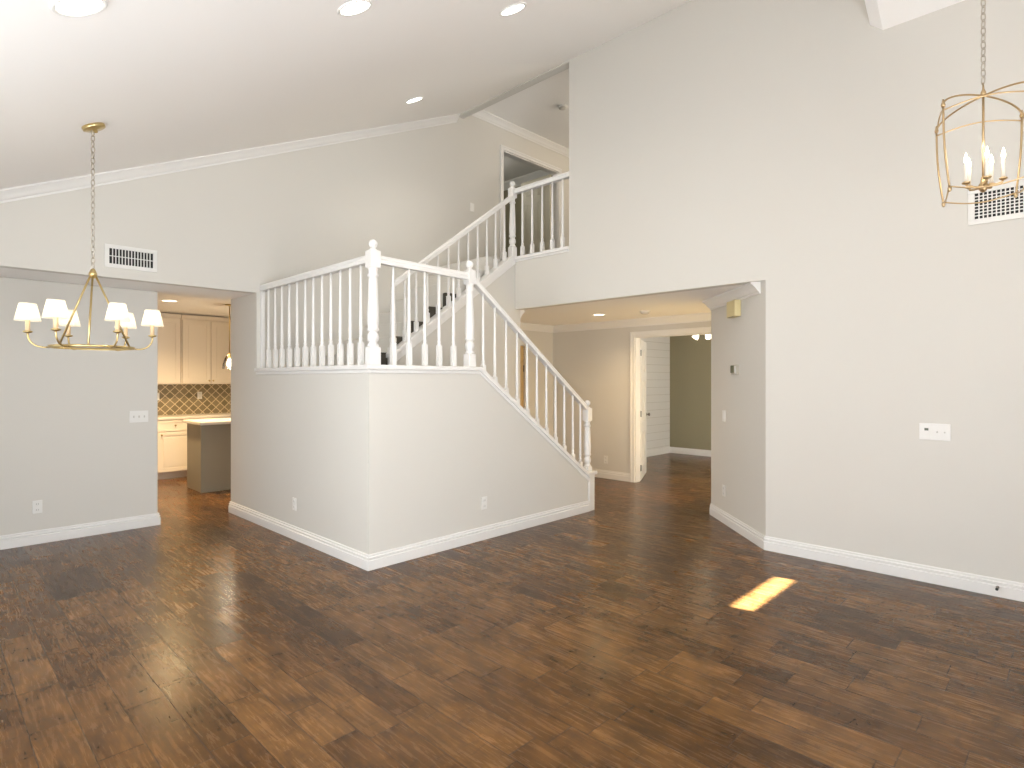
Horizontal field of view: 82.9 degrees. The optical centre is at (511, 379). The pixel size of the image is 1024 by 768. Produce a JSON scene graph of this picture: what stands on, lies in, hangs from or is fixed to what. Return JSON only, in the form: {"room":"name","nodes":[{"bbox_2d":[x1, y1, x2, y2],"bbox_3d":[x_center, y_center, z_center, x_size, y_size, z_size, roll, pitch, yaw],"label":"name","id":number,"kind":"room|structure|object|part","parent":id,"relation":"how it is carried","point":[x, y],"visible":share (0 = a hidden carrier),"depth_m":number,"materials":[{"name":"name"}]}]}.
{"room":"living room","nodes":[
{"label":"living room","id":0,"kind":"room"},
{"bbox_2d":[0,277,157,535],"bbox_3d":[-4.592,0.292,5.168,0.150,2.415,2.495,0,0,44],"label":"wall","id":1,"kind":"structure","parent":0,"point":[69,443],"depth_m":5.51,"materials":[{"name":"white paint"}]},
{"bbox_2d":[32,500,41,513],"bbox_3d":[-4.343,1.161,5.308,0.010,0.118,0.072,0,0,44],"label":"wall outlet","id":2,"kind":"object","parent":1,"relation":"attached to","point":[36,505],"visible":1,"depth_m":5.30,"materials":[{"name":"white plastic"}]},
{"bbox_2d":[0,513,160,549],"bbox_3d":[-4.578,1.438,5.168,0.169,0.122,2.514,0,0,44],"label":"baseboard","id":3,"kind":"structure","parent":1,"relation":"attached to","point":[9,541],"depth_m":5.51,"materials":[{"name":"white paint"}]},
{"bbox_2d":[129,410,147,422],"bbox_3d":[-3.781,0.370,5.880,0.017,0.118,0.165,0,0,44],"label":"light switch","id":4,"kind":"object","parent":1,"relation":"attached to","point":[134,416],"visible":1,"depth_m":5.88,"materials":[{"name":"white plastic"}]},
{"bbox_2d":[0,267,249,299],"bbox_3d":[-4.133,-0.965,5.239,0.707,0.100,3.237,0,0,44],"label":"ceiling","id":5,"kind":"structure","parent":0,"point":[4,272],"depth_m":5.56,"materials":[{"name":"white paint"}]},
{"bbox_2d":[158,294,230,317],"bbox_3d":[-4.339,-1.100,8.136,3.630,0.100,5.000,0,0,44],"label":"ceiling","id":6,"kind":"structure","parent":0,"point":[186,305],"depth_m":8.29,"materials":[{"name":"white paint"}]},
{"bbox_2d":[161,299,177,301],"bbox_3d":[-4.524,-1.047,7.661,0.206,0.012,0.206,0,0,44],"label":"recessed light","id":7,"kind":"object","parent":6,"relation":"in","point":[164,300],"visible":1,"depth_m":7.62,"materials":[{"name":"white plastic"}]},
{"bbox_2d":[222,304,230,368],"bbox_3d":[-3.929,-0.602,8.066,0.180,0.894,0.180,0,0,44],"label":"pendant light","id":8,"kind":"object","parent":6,"relation":"hanging from","point":[229,305],"visible":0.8,"depth_m":8.06,"materials":[{"name":"gold metal"}]},
{"bbox_3d":[-3.929,-0.253,8.066,0.180,0.195,0.180,0,0,44],"label":"lamp shade","id":9,"kind":"part","parent":8,"relation":"part of","materials":[{"name":"clear glass"}]},
{"bbox_3d":[-3.929,-0.240,8.066,0.066,0.120,0.066,0,0,44],"label":"bulb","id":10,"kind":"part","parent":8,"relation":"part of","materials":[{"name":"white glass"}]},
{"bbox_3d":[-3.929,-0.700,8.066,0.013,0.660,0.013,0,0,-23],"label":"rod","id":11,"kind":"part","parent":8,"relation":"part of","materials":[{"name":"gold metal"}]},
{"bbox_2d":[0,115,568,436],"bbox_3d":[-1.272,-1.250,7.626,0.140,5.500,10.850,0,0,44],"label":"wall","id":12,"kind":"structure","parent":0,"point":[242,226],"depth_m":6.45,"materials":[{"name":"white paint"}]},
{"bbox_2d":[105,243,156,272],"bbox_3d":[-3.458,-1.106,5.274,0.012,0.205,0.410,0,0,44],"label":"air vent","id":13,"kind":"object","parent":12,"relation":"in","point":[116,256],"visible":1,"depth_m":5.27,"materials":[{"name":"white plastic"}]},
{"bbox_2d":[109,248,150,267],"bbox_3d":[-3.458,-1.106,5.273,0.007,0.135,0.340,0,0,44],"label":"grille","id":14,"kind":"object","parent":13,"relation":"attached to","point":[118,257],"depth_m":5.27,"materials":[{"name":"white plastic"}]},
{"bbox_2d":[0,114,459,203],"bbox_3d":[-2.824,-2.265,5.875,0.082,2.816,5.975,0,0,44],"label":"trim","id":15,"kind":"structure","parent":12,"relation":"attached to","point":[28,191],"depth_m":5.65,"materials":[{"name":"white paint"}]},
{"bbox_2d":[470,203,473,211],"bbox_3d":[-0.565,-2.455,8.244,0.011,0.118,0.075,0,0,44],"label":"light switch","id":16,"kind":"object","parent":12,"relation":"attached to","point":[471,204],"visible":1,"depth_m":8.24,"materials":[{"name":"white plastic"}]},
{"bbox_2d":[520,346,523,407],"bbox_3d":[-0.129,0.480,8.823,0.057,2.020,0.860,0,0,44],"label":"door","id":17,"kind":"structure","parent":12,"relation":"in","point":[521,347],"depth_m":9.10,"materials":[{"name":"brown wood"}]},
{"bbox_2d":[500,144,561,258],"bbox_3d":[0.285,-2.518,9.187,0.143,1.977,1.424,0,0,44],"label":"door frame","id":18,"kind":"structure","parent":12,"relation":"attached to","point":[557,187],"depth_m":9.30,"materials":[{"name":"white paint"}]},
{"bbox_2d":[521,174,550,254],"bbox_3d":[0.414,-2.486,9.904,0.672,1.888,0.057,0,0,44],"label":"door","id":19,"kind":"structure","parent":12,"relation":"in","point":[546,189],"depth_m":9.86,"materials":[{"name":"beige paint"}]},
{"bbox_2d":[231,293,380,554],"bbox_3d":[-2.120,0.292,5.619,2.880,2.415,0.115,0,0,44],"label":"wall","id":20,"kind":"structure","parent":0,"point":[314,440],"depth_m":5.34,"materials":[{"name":"white paint"}]},
{"bbox_2d":[292,497,295,510],"bbox_3d":[-2.052,1.169,5.465,0.072,0.118,0.010,0,0,44],"label":"wall outlet","id":21,"kind":"object","parent":20,"relation":"attached to","point":[293,498],"visible":1,"depth_m":5.46,"materials":[{"name":"white plastic"}]},
{"bbox_2d":[0,0,741,325],"bbox_3d":[0.816,-2.375,3.847,8.400,2.981,8.350,0,0,44],"label":"ceiling","id":22,"kind":"structure","parent":0,"point":[167,80],"depth_m":4.03,"materials":[{"name":"white paint"}]},
{"bbox_2d":[49,0,107,17],"bbox_3d":[-1.732,-1.500,2.321,0.190,0.094,0.205,0,0,-40],"label":"recessed light","id":23,"kind":"object","parent":22,"relation":"in","point":[65,8],"visible":1,"depth_m":2.33,"materials":[{"name":"white plastic"}]},
{"bbox_2d":[14,122,163,350],"bbox_3d":[-2.738,-0.944,3.786,0.697,1.488,0.794,0,0,-1],"label":"chandelier","id":24,"kind":"object","parent":22,"relation":"hanging from","point":[55,309],"visible":1,"depth_m":3.73,"materials":[{"name":"gold metal"}]},
{"bbox_3d":[-3.015,-0.422,3.611,0.134,0.108,0.134,0,0,44],"label":"lamp shade","id":25,"kind":"part","parent":24,"relation":"part of","materials":[{"name":"white fabric"}]},
{"bbox_3d":[-2.971,-0.247,3.638,0.115,0.093,0.011,0,0,-32],"label":"arm","id":26,"kind":"part","parent":24,"relation":"part of","materials":[{"name":"gold metal"}]},
{"bbox_3d":[-2.718,-0.422,3.456,0.134,0.108,0.134,0,0,44],"label":"lamp shade","id":27,"kind":"part","parent":24,"relation":"part of","materials":[{"name":"white fabric"}]},
{"bbox_3d":[-2.721,-0.247,3.508,0.011,0.093,0.115,0,0,-3],"label":"arm","id":28,"kind":"part","parent":24,"relation":"part of","materials":[{"name":"gold metal"}]},
{"bbox_3d":[-3.021,-0.422,3.951,0.134,0.108,0.134,0,0,44],"label":"lamp shade","id":29,"kind":"part","parent":24,"relation":"part of","materials":[{"name":"white fabric"}]},
{"bbox_3d":[-2.857,-0.449,3.786,0.218,0.463,0.012,0,0,0],"label":"support rod","id":30,"kind":"part","parent":24,"relation":"part of","materials":[{"name":"gold metal"}]},
{"bbox_3d":[-2.675,-0.449,3.680,0.012,0.463,0.218,0,0,-30],"label":"support rod","id":31,"kind":"part","parent":24,"relation":"part of","materials":[{"name":"gold metal"}]},
{"bbox_3d":[-2.735,-1.178,3.786,0.021,0.921,0.021,0,0,44],"label":"chain","id":32,"kind":"part","parent":24,"relation":"part of","materials":[{"name":"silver metal"}]},
{"bbox_3d":[-2.675,-0.449,3.891,0.012,0.463,0.218,0,0,30],"label":"support rod","id":33,"kind":"part","parent":24,"relation":"part of","materials":[{"name":"gold metal"}]},
{"bbox_3d":[-2.499,-0.247,3.638,0.115,0.093,0.011,0,0,32],"label":"arm","id":34,"kind":"part","parent":24,"relation":"part of","materials":[{"name":"gold metal"}]},
{"bbox_3d":[-2.455,-0.422,3.611,0.134,0.108,0.134,0,0,44],"label":"lamp shade","id":35,"kind":"part","parent":24,"relation":"part of","materials":[{"name":"white fabric"}]},
{"bbox_3d":[-2.741,-0.422,4.116,0.134,0.108,0.134,0,0,44],"label":"lamp shade","id":36,"kind":"part","parent":24,"relation":"part of","materials":[{"name":"white fabric"}]},
{"bbox_3d":[-2.502,-0.247,3.937,0.115,0.093,0.011,0,0,-33],"label":"arm","id":37,"kind":"part","parent":24,"relation":"part of","materials":[{"name":"gold metal"}]},
{"bbox_3d":[-2.459,-0.422,3.966,0.134,0.108,0.134,0,0,44],"label":"lamp shade","id":38,"kind":"part","parent":24,"relation":"part of","materials":[{"name":"white fabric"}]},
{"bbox_2d":[337,0,372,16],"bbox_3d":[-0.870,-2.063,3.214,0.190,0.094,0.205,0,0,-40],"label":"recessed light","id":39,"kind":"object","parent":22,"relation":"in","point":[355,7],"visible":1,"depth_m":3.21,"materials":[{"name":"white plastic"}]},
{"bbox_2d":[405,96,423,103],"bbox_3d":[-1.034,-2.962,6.133,0.190,0.094,0.205,0,0,-40],"label":"recessed light","id":40,"kind":"object","parent":22,"relation":"in","point":[419,98],"visible":1,"depth_m":6.12,"materials":[{"name":"white plastic"}]},
{"bbox_2d":[499,3,526,16],"bbox_3d":[0.006,-2.641,4.133,0.190,0.094,0.205,0,0,-40],"label":"recessed light","id":41,"kind":"object","parent":22,"relation":"in","point":[515,8],"visible":1,"depth_m":4.12,"materials":[{"name":"white plastic"}]},
{"bbox_2d":[640,310,649,314],"bbox_3d":[1.706,-0.864,7.439,0.136,0.041,0.136,0,0,44],"label":"smoke detector","id":42,"kind":"object","parent":22,"relation":"attached to","point":[644,312],"visible":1,"depth_m":7.40,"materials":[{"name":"white plastic"}]},
{"bbox_2d":[934,0,1023,206],"bbox_3d":[2.625,-2.272,3.231,0.414,2.490,0.414,0,0,32],"label":"lantern","id":43,"kind":"object","parent":22,"relation":"hanging from","point":[987,163],"visible":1,"depth_m":3.23,"materials":[{"name":"gold metal"}]},
{"bbox_3d":[2.567,-1.276,3.479,0.013,0.455,0.057,0,0,-13],"label":"post","id":44,"kind":"part","parent":43,"relation":"part of","materials":[{"name":"gold metal"}]},
{"bbox_3d":[2.377,-1.276,3.173,0.057,0.455,0.012,0,0,-13],"label":"post","id":45,"kind":"part","parent":43,"relation":"part of","materials":[{"name":"gold metal"}]},
{"bbox_3d":[2.540,-1.240,3.246,0.019,0.061,0.019,0,0,44],"label":"bulb","id":46,"kind":"part","parent":43,"relation":"part of","materials":[{"name":"white glass"}]},
{"bbox_3d":[2.625,-1.370,3.231,0.027,0.570,0.028,0,0,44],"label":"stem","id":47,"kind":"part","parent":43,"relation":"part of","materials":[{"name":"gold metal"}]},
{"bbox_3d":[2.625,-2.550,3.231,0.023,1.816,0.023,0,0,44],"label":"chain","id":48,"kind":"part","parent":43,"relation":"part of","materials":[{"name":"silver metal"}]},
{"bbox_3d":[2.585,-1.240,3.155,0.019,0.061,0.019,0,0,44],"label":"bulb","id":49,"kind":"part","parent":43,"relation":"part of","materials":[{"name":"white glass"}]},
{"bbox_3d":[2.702,-1.240,3.268,0.019,0.061,0.019,0,0,44],"label":"bulb","id":50,"kind":"part","parent":43,"relation":"part of","materials":[{"name":"white glass"}]},
{"bbox_3d":[2.685,-1.240,3.169,0.019,0.061,0.019,0,0,44],"label":"bulb","id":51,"kind":"part","parent":43,"relation":"part of","materials":[{"name":"white glass"}]},
{"bbox_3d":[2.874,-1.276,3.288,0.057,0.455,0.012,0,0,-13],"label":"post","id":52,"kind":"part","parent":43,"relation":"part of","materials":[{"name":"gold metal"}]},
{"bbox_2d":[397,264,519,398],"bbox_3d":[-0.964,0.020,7.068,1.155,2.960,1.880,0,0,44],"label":"wall","id":53,"kind":"structure","parent":0,"point":[502,289],"depth_m":6.95,"materials":[{"name":"white paint"}]},
{"bbox_2d":[381,373,588,551],"bbox_3d":[-0.095,0.718,5.717,0.115,1.565,2.852,0,0,44],"label":"wall","id":54,"kind":"structure","parent":0,"point":[449,442],"depth_m":5.22,"materials":[{"name":"white paint"}]},
{"bbox_2d":[228,500,589,570],"bbox_3d":[-1.165,1.438,6.600,2.918,0.122,2.891,0,0,44],"label":"baseboard","id":55,"kind":"structure","parent":54,"relation":"attached to","point":[357,558],"depth_m":5.30,"materials":[{"name":"white paint"}]},
{"bbox_2d":[254,364,589,481],"bbox_3d":[-0.901,0.521,6.337,2.190,1.286,2.900,0,0,44],"label":"cap","id":56,"kind":"object","parent":54,"relation":"on","point":[368,368],"visible":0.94,"depth_m":5.34,"materials":[{"name":"white paint"}]},
{"bbox_2d":[260,239,591,470],"bbox_3d":[-0.861,-0.040,6.404,2.151,2.181,2.945,0,0,44],"label":"stair railing","id":57,"kind":"object","parent":56,"relation":"on","point":[372,259],"visible":1,"depth_m":5.36,"materials":[{"name":"white paint"}]},
{"bbox_3d":[-2.629,-0.529,6.118,0.018,0.815,0.040,0,0,44],"label":"wall post","id":58,"kind":"part","parent":57,"relation":"part of","materials":[{"name":"white paint"}]},
{"bbox_3d":[-1.895,-0.973,5.403,2.060,0.072,0.060,0,0,44],"label":"handrail","id":59,"kind":"part","parent":57,"relation":"part of","materials":[{"name":"white paint"}]},
{"bbox_3d":[-1.118,-0.195,4.668,0.092,0.145,0.092,0,0,44],"label":"newel post","id":60,"kind":"part","parent":57,"relation":"part of","materials":[{"name":"white paint"}]},
{"bbox_3d":[-0.762,-0.970,5.034,0.060,0.079,0.972,0,0,44],"label":"handrail","id":61,"kind":"part","parent":57,"relation":"part of","materials":[{"name":"white paint"}]},
{"bbox_3d":[-0.395,-0.182,5.410,0.084,0.120,0.084,0,0,44],"label":"newel post","id":62,"kind":"part","parent":57,"relation":"part of","materials":[{"name":"white paint"}]},
{"bbox_3d":[0.238,-0.316,6.060,0.060,1.319,1.735,0,0,44],"label":"handrail","id":63,"kind":"part","parent":57,"relation":"part of","materials":[{"name":"white paint"}]},
{"bbox_3d":[0.872,1.025,6.710,0.082,0.050,0.082,0,0,44],"label":"newel post","id":64,"kind":"part","parent":57,"relation":"part of","materials":[{"name":"white paint"}]},
{"bbox_2d":[481,496,486,509],"bbox_3d":[-0.260,1.158,5.458,0.010,0.118,0.072,0,0,44],"label":"wall outlet","id":65,"kind":"object","parent":54,"relation":"attached to","point":[483,499],"visible":1,"depth_m":5.45,"materials":[{"name":"white plastic"}]},
{"bbox_2d":[587,470,596,510],"bbox_3d":[0.870,1.275,6.708,0.175,0.450,0.155,0,0,44],"label":"trim","id":66,"kind":"structure","parent":54,"relation":"attached to","point":[592,473],"depth_m":6.66,"materials":[{"name":"white paint"}]},
{"bbox_2d":[0,453,1023,767],"bbox_3d":[0.549,1.560,6.655,12.900,0.120,12.100,0,0,44],"label":"floor","id":67,"kind":"structure","parent":0,"point":[638,629],"depth_m":3.18,"materials":[{"name":"brown wood"}]},
{"bbox_2d":[158,417,230,478],"bbox_3d":[-4.914,1.050,9.464,0.649,0.900,2.500,0,0,44],"label":"base cabinet","id":68,"kind":"object","parent":67,"relation":"on","point":[172,434],"visible":0.16,"depth_m":8.81,"materials":[{"name":"beige wood"}]},
{"bbox_3d":[-5.130,0.695,8.829,0.010,0.160,0.470,0,0,44],"label":"panel frame","id":69,"kind":"part","parent":68,"relation":"part of","materials":[{"name":"beige wood"}]},
{"bbox_3d":[-5.130,1.085,8.829,0.010,0.600,0.470,0,0,44],"label":"panel frame","id":70,"kind":"part","parent":68,"relation":"part of","materials":[{"name":"beige wood"}]},
{"bbox_3d":[-5.140,0.695,8.839,0.020,0.160,0.470,0,0,44],"label":"drawer","id":71,"kind":"part","parent":68,"relation":"part of","materials":[{"name":"beige wood"}]},
{"bbox_3d":[-5.140,1.085,8.839,0.020,0.600,0.470,0,0,44],"label":"cabinet door","id":72,"kind":"part","parent":68,"relation":"part of","materials":[{"name":"beige wood"}]},
{"bbox_2d":[158,413,230,419],"bbox_3d":[-4.923,0.580,9.473,0.623,0.039,2.500,0,0,44],"label":"countertop","id":73,"kind":"structure","parent":68,"relation":"on","point":[206,415],"depth_m":9.15,"materials":[{"name":"stone"}]},
{"bbox_2d":[183,418,230,492],"bbox_3d":[-3.743,1.028,8.504,0.730,0.945,1.760,0,0,44],"label":"kitchen island","id":74,"kind":"object","parent":67,"relation":"on","point":[208,440],"visible":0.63,"depth_m":7.84,"materials":[{"name":"beige wood"}]},
{"bbox_2d":[183,418,230,424],"bbox_3d":[-3.743,0.577,8.504,0.730,0.044,1.760,0,0,44],"label":"island countertop","id":75,"kind":"structure","parent":74,"relation":"on","point":[210,421],"depth_m":7.88,"materials":[{"name":"stone"}]},
{"bbox_2d":[325,256,501,365],"bbox_3d":[-0.878,-0.015,6.462,2.045,3.030,2.826,0,0,44],"label":"staircase","id":76,"kind":"structure","parent":67,"relation":"on","point":[384,318],"depth_m":6.81,"materials":[{"name":"wood"}]},
{"bbox_2d":[386,246,568,360],"bbox_3d":[-0.290,-0.845,6.401,0.982,1.391,1.965,0,0,44],"label":"cap","id":77,"kind":"object","parent":76,"relation":"attached to","point":[503,266],"visible":0.73,"depth_m":6.66,"materials":[{"name":"white paint"}]},
{"bbox_2d":[387,171,568,364],"bbox_3d":[-0.301,-1.223,6.389,0.975,2.586,1.897,0,0,44],"label":"stair railing","id":78,"kind":"object","parent":76,"relation":"on","point":[512,191],"visible":0.86,"depth_m":6.88,"materials":[{"name":"white paint"}]},
{"bbox_3d":[-1.239,-0.135,6.037,0.084,0.410,0.084,0,0,44],"label":"newel post","id":79,"kind":"part","parent":78,"relation":"part of","materials":[{"name":"white paint"}]},
{"bbox_3d":[-0.625,-1.648,6.671,0.065,1.370,1.765,0,0,44],"label":"handrail","id":80,"kind":"part","parent":78,"relation":"part of","materials":[{"name":"white paint"}]},
{"bbox_3d":[0.006,-1.610,7.340,0.082,0.140,0.082,0,0,44],"label":"newel post","id":81,"kind":"part","parent":78,"relation":"part of","materials":[{"name":"white paint"}]},
{"bbox_3d":[0.369,-2.385,7.019,0.894,0.066,0.060,0,0,44],"label":"handrail","id":82,"kind":"part","parent":78,"relation":"part of","materials":[{"name":"white paint"}]},
{"bbox_2d":[483,69,568,181],"bbox_3d":[1.706,-3.910,9.705,8.100,0.100,5.715,0,0,44],"label":"ceiling","id":83,"kind":"structure","parent":0,"point":[534,109],"depth_m":8.37,"materials":[{"name":"white paint"}]},
{"bbox_2d":[558,104,566,110],"bbox_3d":[0.713,-3.838,8.184,0.136,0.041,0.136,0,0,44],"label":"smoke detector","id":84,"kind":"object","parent":83,"relation":"attached to","point":[562,107],"visible":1,"depth_m":8.15,"materials":[{"name":"white plastic"}]},
{"bbox_2d":[504,175,552,256],"bbox_3d":[-0.974,-2.695,10.372,3.330,2.330,2.900,0,0,44],"label":"wall","id":85,"kind":"structure","parent":0,"point":[518,199],"depth_m":11.22,"materials":[{"name":"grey paint"}]},
{"bbox_2d":[504,170,551,190],"bbox_3d":[-0.042,-3.797,11.278,3.200,0.125,0.102,0,0,44],"label":"trim","id":86,"kind":"structure","parent":85,"relation":"attached to","point":[540,173],"depth_m":10.97,"materials":[{"name":"white paint"}]},
{"bbox_2d":[553,321,710,472],"bbox_3d":[1.896,0.307,8.474,3.510,2.385,0.110,0,0,44],"label":"wall","id":87,"kind":"structure","parent":0,"point":[595,363],"depth_m":8.93,"materials":[{"name":"white paint"}]},
{"bbox_2d":[604,456,607,463],"bbox_3d":[1.430,1.215,8.844,0.072,0.118,0.010,0,0,44],"label":"wall outlet","id":88,"kind":"object","parent":87,"relation":"attached to","point":[605,457],"visible":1,"depth_m":8.83,"materials":[{"name":"white plastic"}]},
{"bbox_2d":[592,469,629,481],"bbox_3d":[1.010,1.438,8.850,1.503,0.122,0.588,0,0,44],"label":"baseboard","id":89,"kind":"structure","parent":87,"relation":"attached to","point":[621,476],"depth_m":8.74,"materials":[{"name":"white paint"}]},
{"bbox_2d":[520,310,710,332],"bbox_3d":[1.149,-0.833,7.723,3.273,0.105,2.008,0,0,44],"label":"trim","id":90,"kind":"structure","parent":87,"relation":"attached to","point":[700,317],"depth_m":8.59,"materials":[{"name":"white paint"}]},
{"bbox_2d":[640,339,649,480],"bbox_3d":[2.019,0.444,8.974,0.166,2.088,0.872,0,0,19],"label":"door","id":91,"kind":"structure","parent":87,"relation":"in","point":[643,345],"depth_m":8.88,"materials":[{"name":"white paint"}]},
{"bbox_2d":[630,327,710,482],"bbox_3d":[2.266,0.398,8.098,1.359,2.204,0.143,0,0,44],"label":"door frame","id":92,"kind":"structure","parent":87,"relation":"attached to","point":[635,337],"depth_m":8.49,"materials":[{"name":"white paint"}]},
{"bbox_2d":[640,336,669,449],"bbox_3d":[2.071,0.250,10.825,0.100,2.500,3.502,0,0,44],"label":"wall","id":93,"kind":"structure","parent":0,"point":[658,348],"depth_m":11.65,"materials":[{"name":"white wood"}]},
{"bbox_2d":[670,335,710,449],"bbox_3d":[4.769,0.250,10.571,4.120,2.500,0.100,0,0,44],"label":"wall","id":94,"kind":"structure","parent":0,"point":[690,358],"depth_m":11.65,"materials":[{"name":"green paint"}]},
{"bbox_2d":[647,447,710,456],"bbox_3d":[3.548,1.438,9.353,4.070,0.122,3.350,0,0,44],"label":"baseboard","id":95,"kind":"structure","parent":94,"relation":"attached to","point":[699,452],"depth_m":11.63,"materials":[{"name":"white paint"}]},
{"bbox_2d":[711,280,765,535],"bbox_3d":[2.296,0.307,5.801,0.128,2.385,1.351,0,0,-1],"label":"wall","id":96,"kind":"structure","parent":0,"point":[738,443],"depth_m":5.65,"materials":[{"name":"white paint"}]},
{"bbox_2d":[722,484,724,496],"bbox_3d":[2.223,1.162,6.092,0.010,0.118,0.072,0,0,-1],"label":"wall outlet","id":97,"kind":"object","parent":96,"relation":"attached to","point":[723,486],"visible":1,"depth_m":6.08,"materials":[{"name":"white plastic"}]},
{"bbox_2d":[722,410,724,421],"bbox_3d":[2.223,0.377,6.092,0.011,0.118,0.075,0,0,-1],"label":"light switch","id":98,"kind":"object","parent":96,"relation":"attached to","point":[723,411],"visible":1,"depth_m":6.08,"materials":[{"name":"white plastic"}]},
{"bbox_2d":[702,282,760,309],"bbox_3d":[2.365,-0.833,6.344,0.543,0.105,2.247,0,0,20],"label":"trim","id":99,"kind":"structure","parent":96,"relation":"attached to","point":[750,289],"depth_m":5.67,"materials":[{"name":"white paint"}]},
{"bbox_2d":[727,300,740,317],"bbox_3d":[2.197,-0.703,5.760,0.071,0.164,0.210,0,0,-1],"label":"box","id":100,"kind":"object","parent":96,"relation":"attached to","point":[734,306],"visible":1,"depth_m":5.68,"materials":[{"name":"beige plastic"}]},
{"bbox_2d":[730,365,738,374],"bbox_3d":[2.217,-0.102,5.777,0.032,0.097,0.140,0,0,-1],"label":"thermostat","id":101,"kind":"object","parent":96,"relation":"attached to","point":[734,369],"visible":1,"depth_m":5.74,"materials":[{"name":"white plastic"}]},
{"bbox_2d":[459,0,1023,582],"bbox_3d":[2.202,-1.113,5.244,8.163,5.225,0.115,0,0,44],"label":"wall","id":102,"kind":"structure","parent":0,"point":[790,145],"depth_m":4.72,"materials":[{"name":"white paint"}]},
{"bbox_2d":[709,503,1023,601],"bbox_3d":[3.334,1.438,4.197,0.776,0.122,5.032,0,0,-35],"label":"baseboard","id":103,"kind":"structure","parent":102,"relation":"attached to","point":[1012,590],"depth_m":4.50,"materials":[{"name":"white paint"}]},
{"bbox_2d":[919,423,950,440],"bbox_3d":[3.109,0.382,4.266,0.190,0.122,0.019,0,0,44],"label":"control plate","id":104,"kind":"object","parent":102,"relation":"attached to","point":[927,431],"visible":1,"depth_m":4.26,"materials":[{"name":"white plastic"}]},
{"bbox_2d":[968,180,1023,225],"bbox_3d":[3.422,-1.228,3.967,0.480,0.257,0.012,0,0,44],"label":"air vent","id":105,"kind":"object","parent":102,"relation":"in","point":[1009,207],"visible":0.94,"depth_m":4.02,"materials":[{"name":"white plastic"}]},
{"bbox_2d":[975,185,1023,218],"bbox_3d":[3.421,-1.228,3.966,0.404,0.181,0.007,0,0,44],"label":"grille","id":106,"kind":"object","parent":105,"relation":"attached to","point":[1009,206],"depth_m":4.01,"materials":[{"name":"white plastic"}]},
{"bbox_2d":[864,0,963,29],"bbox_3d":[3.616,-3.595,3.115,3.167,1.783,1.000,0,0,44],"label":"beam","id":107,"kind":"structure","parent":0,"point":[882,14],"depth_m":4.36,"materials":[{"name":"white paint"}]},
{"bbox_3d":[3.582,-0.990,9.353,4.320,0.100,3.502,0,0,44],"label":"ceiling","id":108,"kind":"structure","parent":0,"visible":0},
{"bbox_2d":[692,334,710,339],"bbox_3d":[3.265,-0.806,9.801,0.360,0.264,0.358,0,0,44],"label":"ceiling light","id":109,"kind":"object","parent":108,"relation":"attached to","point":[707,336],"visible":0.38,"depth_m":9.67,"materials":[{"name":"white glass"}]},
{"bbox_3d":[3.266,-0.736,9.631,0.117,0.125,0.117,0,0,44],"label":"lamp shade","id":110,"kind":"part","parent":109,"relation":"part of","materials":[{"name":"white glass"}]},
{"bbox_3d":[-4.120,0.175,7.852,4.340,2.650,5.100,0,0,44],"label":"wall","id":111,"kind":"structure","parent":0,"visible":0},
{"bbox_2d":[158,384,230,414],"bbox_3d":[-5.563,0.315,9.258,0.010,0.490,4.900,0,0,44],"label":"backsplash","id":112,"kind":"structure","parent":111,"relation":"attached to","point":[174,399],"depth_m":9.57,"materials":[{"name":"tile"}]},
{"bbox_2d":[158,313,181,384],"bbox_3d":[-5.536,-0.480,9.026,0.368,1.100,0.605,0,0,44],"label":"upper cabinet","id":113,"kind":"object","parent":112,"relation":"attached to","point":[169,336],"visible":0.48,"depth_m":9.01,"materials":[{"name":"beige wood"}]},
{"bbox_3d":[-5.426,-0.448,8.933,0.020,1.005,0.557,0,0,44],"label":"cabinet door","id":114,"kind":"part","parent":113,"relation":"part of","materials":[{"name":"beige wood"}]},
{"bbox_3d":[-5.422,-1.000,8.915,0.050,0.060,0.605,0,0,44],"label":"cornice","id":115,"kind":"part","parent":113,"relation":"part of","materials":[{"name":"beige wood"}]},
{"bbox_2d":[197,392,201,398],"bbox_3d":[-5.184,0.255,9.629,0.010,0.118,0.072,0,0,44],"label":"wall outlet","id":116,"kind":"object","parent":112,"relation":"attached to","point":[199,394],"visible":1,"depth_m":9.62,"materials":[{"name":"white plastic"}]},
{"bbox_2d":[181,315,230,383],"bbox_3d":[-5.012,-0.480,9.556,0.379,1.100,0.865,0,0,44],"label":"upper cabinet","id":117,"kind":"object","parent":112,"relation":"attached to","point":[204,339],"visible":0.86,"depth_m":9.38,"materials":[{"name":"beige wood"}]},
{"bbox_3d":[-5.061,-0.448,9.307,0.020,1.005,0.412,0,0,44],"label":"cabinet door","id":118,"kind":"part","parent":117,"relation":"part of","materials":[{"name":"beige wood"}]},
{"bbox_3d":[-5.051,-0.448,9.297,0.010,1.005,0.412,0,0,44],"label":"panel frame","id":119,"kind":"part","parent":117,"relation":"part of","materials":[{"name":"beige wood"}]},
{"bbox_3d":[-4.902,-1.000,9.449,0.050,0.060,0.865,0,0,44],"label":"cornice","id":120,"kind":"part","parent":117,"relation":"part of","materials":[{"name":"beige wood"}]},
{"bbox_3d":[-4.756,-0.448,9.600,0.010,1.005,0.417,0,0,44],"label":"panel frame","id":121,"kind":"part","parent":117,"relation":"part of","materials":[{"name":"beige wood"}]},
{"bbox_3d":[-4.767,-0.448,9.610,0.020,1.005,0.417,0,0,44],"label":"cabinet door","id":122,"kind":"part","parent":117,"relation":"part of","materials":[{"name":"beige wood"}]},
{"bbox_3d":[2.647,-2.695,8.206,4.660,2.330,4.750,0,0,44],"label":"wall","id":123,"kind":"structure","parent":0,"visible":0},
{"bbox_2d":[472,110,568,157],"bbox_3d":[0.942,-3.812,9.741,0.082,0.100,4.730,0,0,44],"label":"trim","id":124,"kind":"structure","parent":123,"relation":"attached to","point":[488,117],"depth_m":8.91,"materials":[{"name":"white paint"}]}
]}

